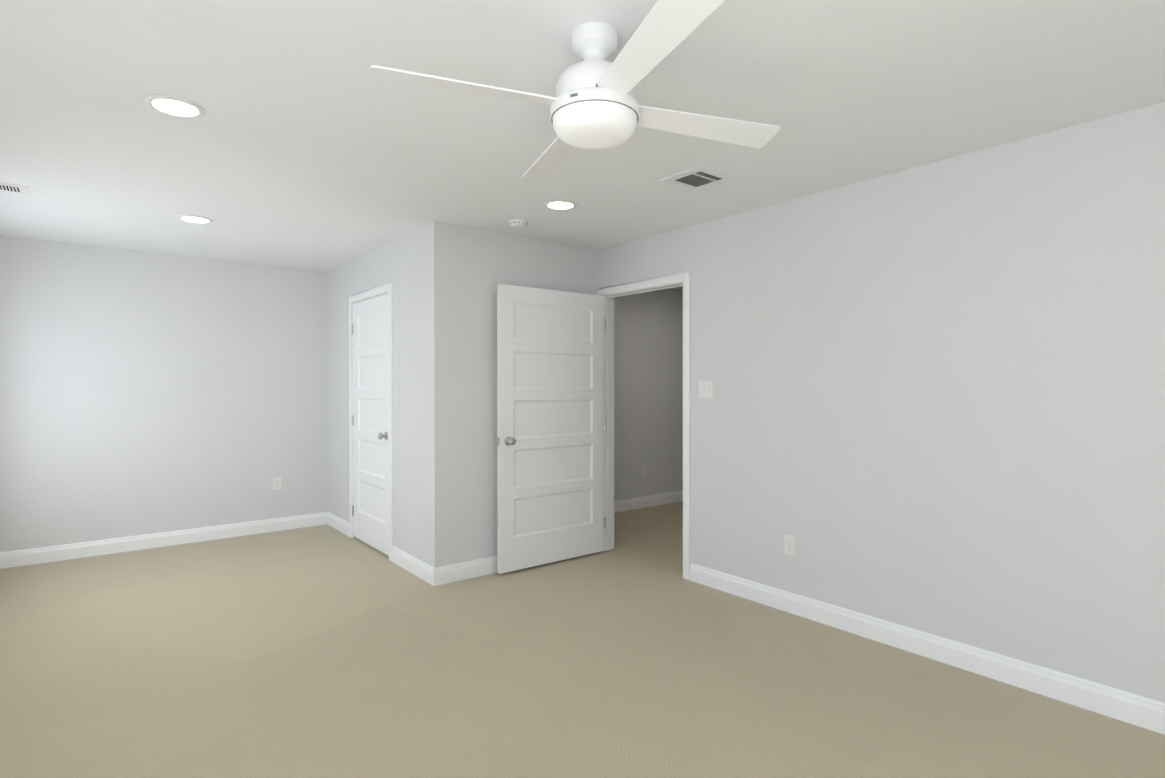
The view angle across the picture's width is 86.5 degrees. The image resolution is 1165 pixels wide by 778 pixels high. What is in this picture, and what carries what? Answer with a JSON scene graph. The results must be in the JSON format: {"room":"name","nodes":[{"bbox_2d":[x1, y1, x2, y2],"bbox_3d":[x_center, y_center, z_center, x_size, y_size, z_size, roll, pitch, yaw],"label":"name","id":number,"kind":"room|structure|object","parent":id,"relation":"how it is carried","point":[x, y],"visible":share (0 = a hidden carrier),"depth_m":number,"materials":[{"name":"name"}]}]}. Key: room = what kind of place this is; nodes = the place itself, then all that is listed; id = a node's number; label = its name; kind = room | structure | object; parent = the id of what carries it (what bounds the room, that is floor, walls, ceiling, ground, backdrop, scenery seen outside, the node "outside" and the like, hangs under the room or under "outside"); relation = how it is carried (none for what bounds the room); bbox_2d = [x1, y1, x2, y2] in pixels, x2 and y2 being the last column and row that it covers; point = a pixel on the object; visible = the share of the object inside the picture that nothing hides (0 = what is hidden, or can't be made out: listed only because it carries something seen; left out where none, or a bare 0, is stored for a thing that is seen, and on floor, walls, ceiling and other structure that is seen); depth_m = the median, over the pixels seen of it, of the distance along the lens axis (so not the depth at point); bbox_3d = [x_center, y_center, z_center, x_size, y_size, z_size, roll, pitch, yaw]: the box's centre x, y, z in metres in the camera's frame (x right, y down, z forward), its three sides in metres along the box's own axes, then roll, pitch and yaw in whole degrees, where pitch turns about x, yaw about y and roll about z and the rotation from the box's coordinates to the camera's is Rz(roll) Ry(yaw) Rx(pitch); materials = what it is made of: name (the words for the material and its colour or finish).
{"room":"empty bedroom","nodes":[
{"label":"empty bedroom","id":0,"kind":"room"},
{"bbox_2d":[0,236,327,551],"bbox_3d":[-2.901,0.088,5.709,4.130,2.440,0.120,0,1,-39],"label":"wall","id":1,"kind":"structure","parent":0,"point":[142,392],"depth_m":5.11,"materials":[{"name":"paint"}]},
{"bbox_2d":[0,512,323,568],"bbox_3d":[-3.405,1.253,5.228,2.430,0.118,0.014,0,1,-39],"label":"baseboard","id":2,"kind":"structure","parent":1,"relation":"attached to","point":[8,559],"depth_m":5.10,"materials":[{"name":"white wood"}]},
{"bbox_2d":[273,477,281,489],"bbox_3d":[-2.813,0.868,5.703,0.072,0.116,0.008,0,1,-39],"label":"electrical outlet","id":3,"kind":"object","parent":1,"relation":"attached to","point":[276,483],"visible":1,"depth_m":5.70,"materials":[{"name":"white plastic"}]},
{"bbox_2d":[328,225,426,562],"bbox_3d":[-1.717,0.092,5.152,0.120,2.440,2.230,0,1,-39],"label":"wall","id":4,"kind":"structure","parent":0,"point":[400,263],"depth_m":4.62,"materials":[{"name":"paint"}]},
{"bbox_2d":[324,512,349,536],"bbox_3d":[-2.252,1.249,5.721,0.014,0.118,0.626,0,1,-39],"label":"baseboard","id":5,"kind":"structure","parent":4,"relation":"attached to","point":[337,523],"depth_m":5.73,"materials":[{"name":"white wood"}]},
{"bbox_2d":[352,293,388,555],"bbox_3d":[-1.733,0.275,5.108,0.168,2.035,0.844,0,1,-39],"label":"closet door","id":6,"kind":"structure","parent":4,"relation":"in","point":[370,511],"depth_m":5.10,"materials":[{"name":"white wood"}]},
{"bbox_2d":[349,283,392,561],"bbox_3d":[-1.699,0.250,5.130,0.150,2.126,0.964,0,1,-39],"label":"trim","id":7,"kind":"structure","parent":4,"relation":"attached to","point":[373,292],"depth_m":4.80,"materials":[{"name":"white wood"}]},
{"bbox_2d":[392,546,431,584],"bbox_3d":[-1.225,1.259,4.438,0.014,0.118,0.706,0,1,-39],"label":"baseboard","id":8,"kind":"structure","parent":4,"relation":"attached to","point":[413,565],"depth_m":4.41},
{"bbox_2d":[427,222,597,567],"bbox_3d":[-0.472,0.096,4.644,1.430,2.440,0.120,0,1,-39],"label":"wall","id":9,"kind":"structure","parent":0,"point":[469,270],"depth_m":4.31,"materials":[{"name":"paint"}]},
{"bbox_2d":[432,556,496,585],"bbox_3d":[-0.435,1.258,4.596,1.444,0.118,0.014,0,1,-39],"label":"baseboard","id":10,"kind":"structure","parent":9,"relation":"attached to","point":[484,566],"depth_m":4.28,"materials":[{"name":"white wood"}]},
{"bbox_2d":[0,501,1164,777],"bbox_3d":[1.110,1.374,3.647,7.800,0.100,8.370,0,1,-39],"label":"floor","id":11,"kind":"structure","parent":0,"point":[324,651],"depth_m":2.80,"materials":[{"name":"carpet"}]},
{"bbox_2d":[0,0,1164,289],"bbox_3d":[1.110,-1.166,3.628,7.800,0.100,8.370,0,1,-39],"label":"ceiling","id":12,"kind":"structure","parent":0,"point":[306,140],"depth_m":2.44,"materials":[{"name":"paint"}]},
{"bbox_2d":[0,182,30,194],"bbox_3d":[-3.208,-1.110,3.381,0.285,0.009,0.165,0,1,-39],"label":"ceiling vent","id":13,"kind":"object","parent":12,"relation":"in","point":[14,188],"visible":1,"depth_m":3.42,"materials":[{"name":"white metal"}]},
{"bbox_2d":[145,95,204,117],"bbox_3d":[-1.594,-1.102,2.424,0.196,0.008,0.196,0,1,-39],"label":"recessed light","id":14,"kind":"object","parent":12,"relation":"in","point":[174,106],"visible":1,"depth_m":2.41,"materials":[{"name":"white plastic"}]},
{"bbox_2d":[177,215,211,223],"bbox_3d":[-2.549,-1.115,4.073,0.196,0.008,0.196,0,1,-39],"label":"recessed light","id":15,"kind":"object","parent":12,"relation":"in","point":[195,219],"visible":1,"depth_m":4.06,"materials":[{"name":"white plastic"}]},
{"bbox_2d":[508,219,527,227],"bbox_3d":[-0.430,-1.102,4.143,0.134,0.036,0.134,0,1,-39],"label":"smoke detector","id":16,"kind":"object","parent":12,"relation":"attached to","point":[517,223],"visible":1,"depth_m":4.10,"materials":[{"name":"white plastic"}]},
{"bbox_2d":[544,200,576,209],"bbox_3d":[-0.133,-1.112,3.748,0.196,0.008,0.196,0,1,-39],"label":"recessed light","id":17,"kind":"object","parent":12,"relation":"in","point":[560,204],"visible":1,"depth_m":3.73,"materials":[{"name":"white plastic"}]},
{"bbox_2d":[370,0,780,177],"bbox_3d":[0.038,-0.941,1.930,1.010,0.326,1.010,0,0,25],"label":"ceiling fan","id":18,"kind":"object","parent":12,"relation":"hanging from","point":[593,103],"visible":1,"depth_m":1.83,"materials":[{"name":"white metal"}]},
{"bbox_2d":[660,165,737,191],"bbox_3d":[0.614,-1.110,3.275,0.291,0.008,0.290,0,1,-39],"label":"ceiling vent","id":19,"kind":"object","parent":12,"relation":"in","point":[698,178],"visible":1,"depth_m":3.27,"materials":[{"name":"white metal"}]},
{"bbox_2d":[614,289,682,500],"bbox_3d":[0.975,0.078,7.109,3.670,2.440,0.120,0,1,-39],"label":"wall","id":20,"kind":"structure","parent":0,"point":[648,378],"depth_m":6.84,"materials":[{"name":"paint"}]},
{"bbox_2d":[614,491,682,512],"bbox_3d":[0.970,1.240,7.028,3.550,0.118,0.014,0,1,-39],"label":"baseboard","id":21,"kind":"structure","parent":20,"relation":"attached to","point":[659,499],"depth_m":6.82,"materials":[{"name":"white wood"}]},
{"bbox_2d":[598,102,1164,702],"bbox_3d":[1.659,0.107,3.224,0.120,2.440,7.040,0,1,-39],"label":"wall","id":22,"kind":"structure","parent":0,"point":[936,406],"depth_m":2.96,"materials":[{"name":"paint"}]},
{"bbox_2d":[497,284,604,573],"bbox_3d":[-0.212,0.279,4.657,0.972,2.035,0.168,0,1,-39],"label":"entry door","id":23,"kind":"structure","parent":22,"relation":"in","point":[550,426],"depth_m":4.61,"materials":[{"name":"white wood"}]},
{"bbox_2d":[597,272,689,579],"bbox_3d":[0.480,0.253,4.697,0.150,2.126,0.996,0,1,-39],"label":"trim","id":24,"kind":"structure","parent":22,"relation":"attached to","point":[610,293],"depth_m":4.74,"materials":[{"name":"white wood"}]},
{"bbox_2d":[699,381,712,398],"bbox_3d":[0.827,0.005,4.159,0.010,0.116,0.118,0,1,-39],"label":"switch plate","id":25,"kind":"object","parent":22,"relation":"attached to","point":[705,389],"visible":1,"depth_m":4.15,"materials":[{"name":"white plastic"}]},
{"bbox_2d":[784,534,794,555],"bbox_3d":[1.227,0.923,3.667,0.008,0.116,0.072,0,1,-39],"label":"electrical outlet","id":26,"kind":"object","parent":22,"relation":"attached to","point":[789,544],"visible":1,"depth_m":3.66,"materials":[{"name":"white plastic"}]},
{"bbox_2d":[690,563,1164,734],"bbox_3d":[2.238,1.274,2.403,0.014,0.118,4.780,0,1,-39],"label":"baseboard","id":27,"kind":"structure","parent":22,"relation":"attached to","point":[1110,701],"depth_m":2.94,"materials":[{"name":"white wood"}]}
]}

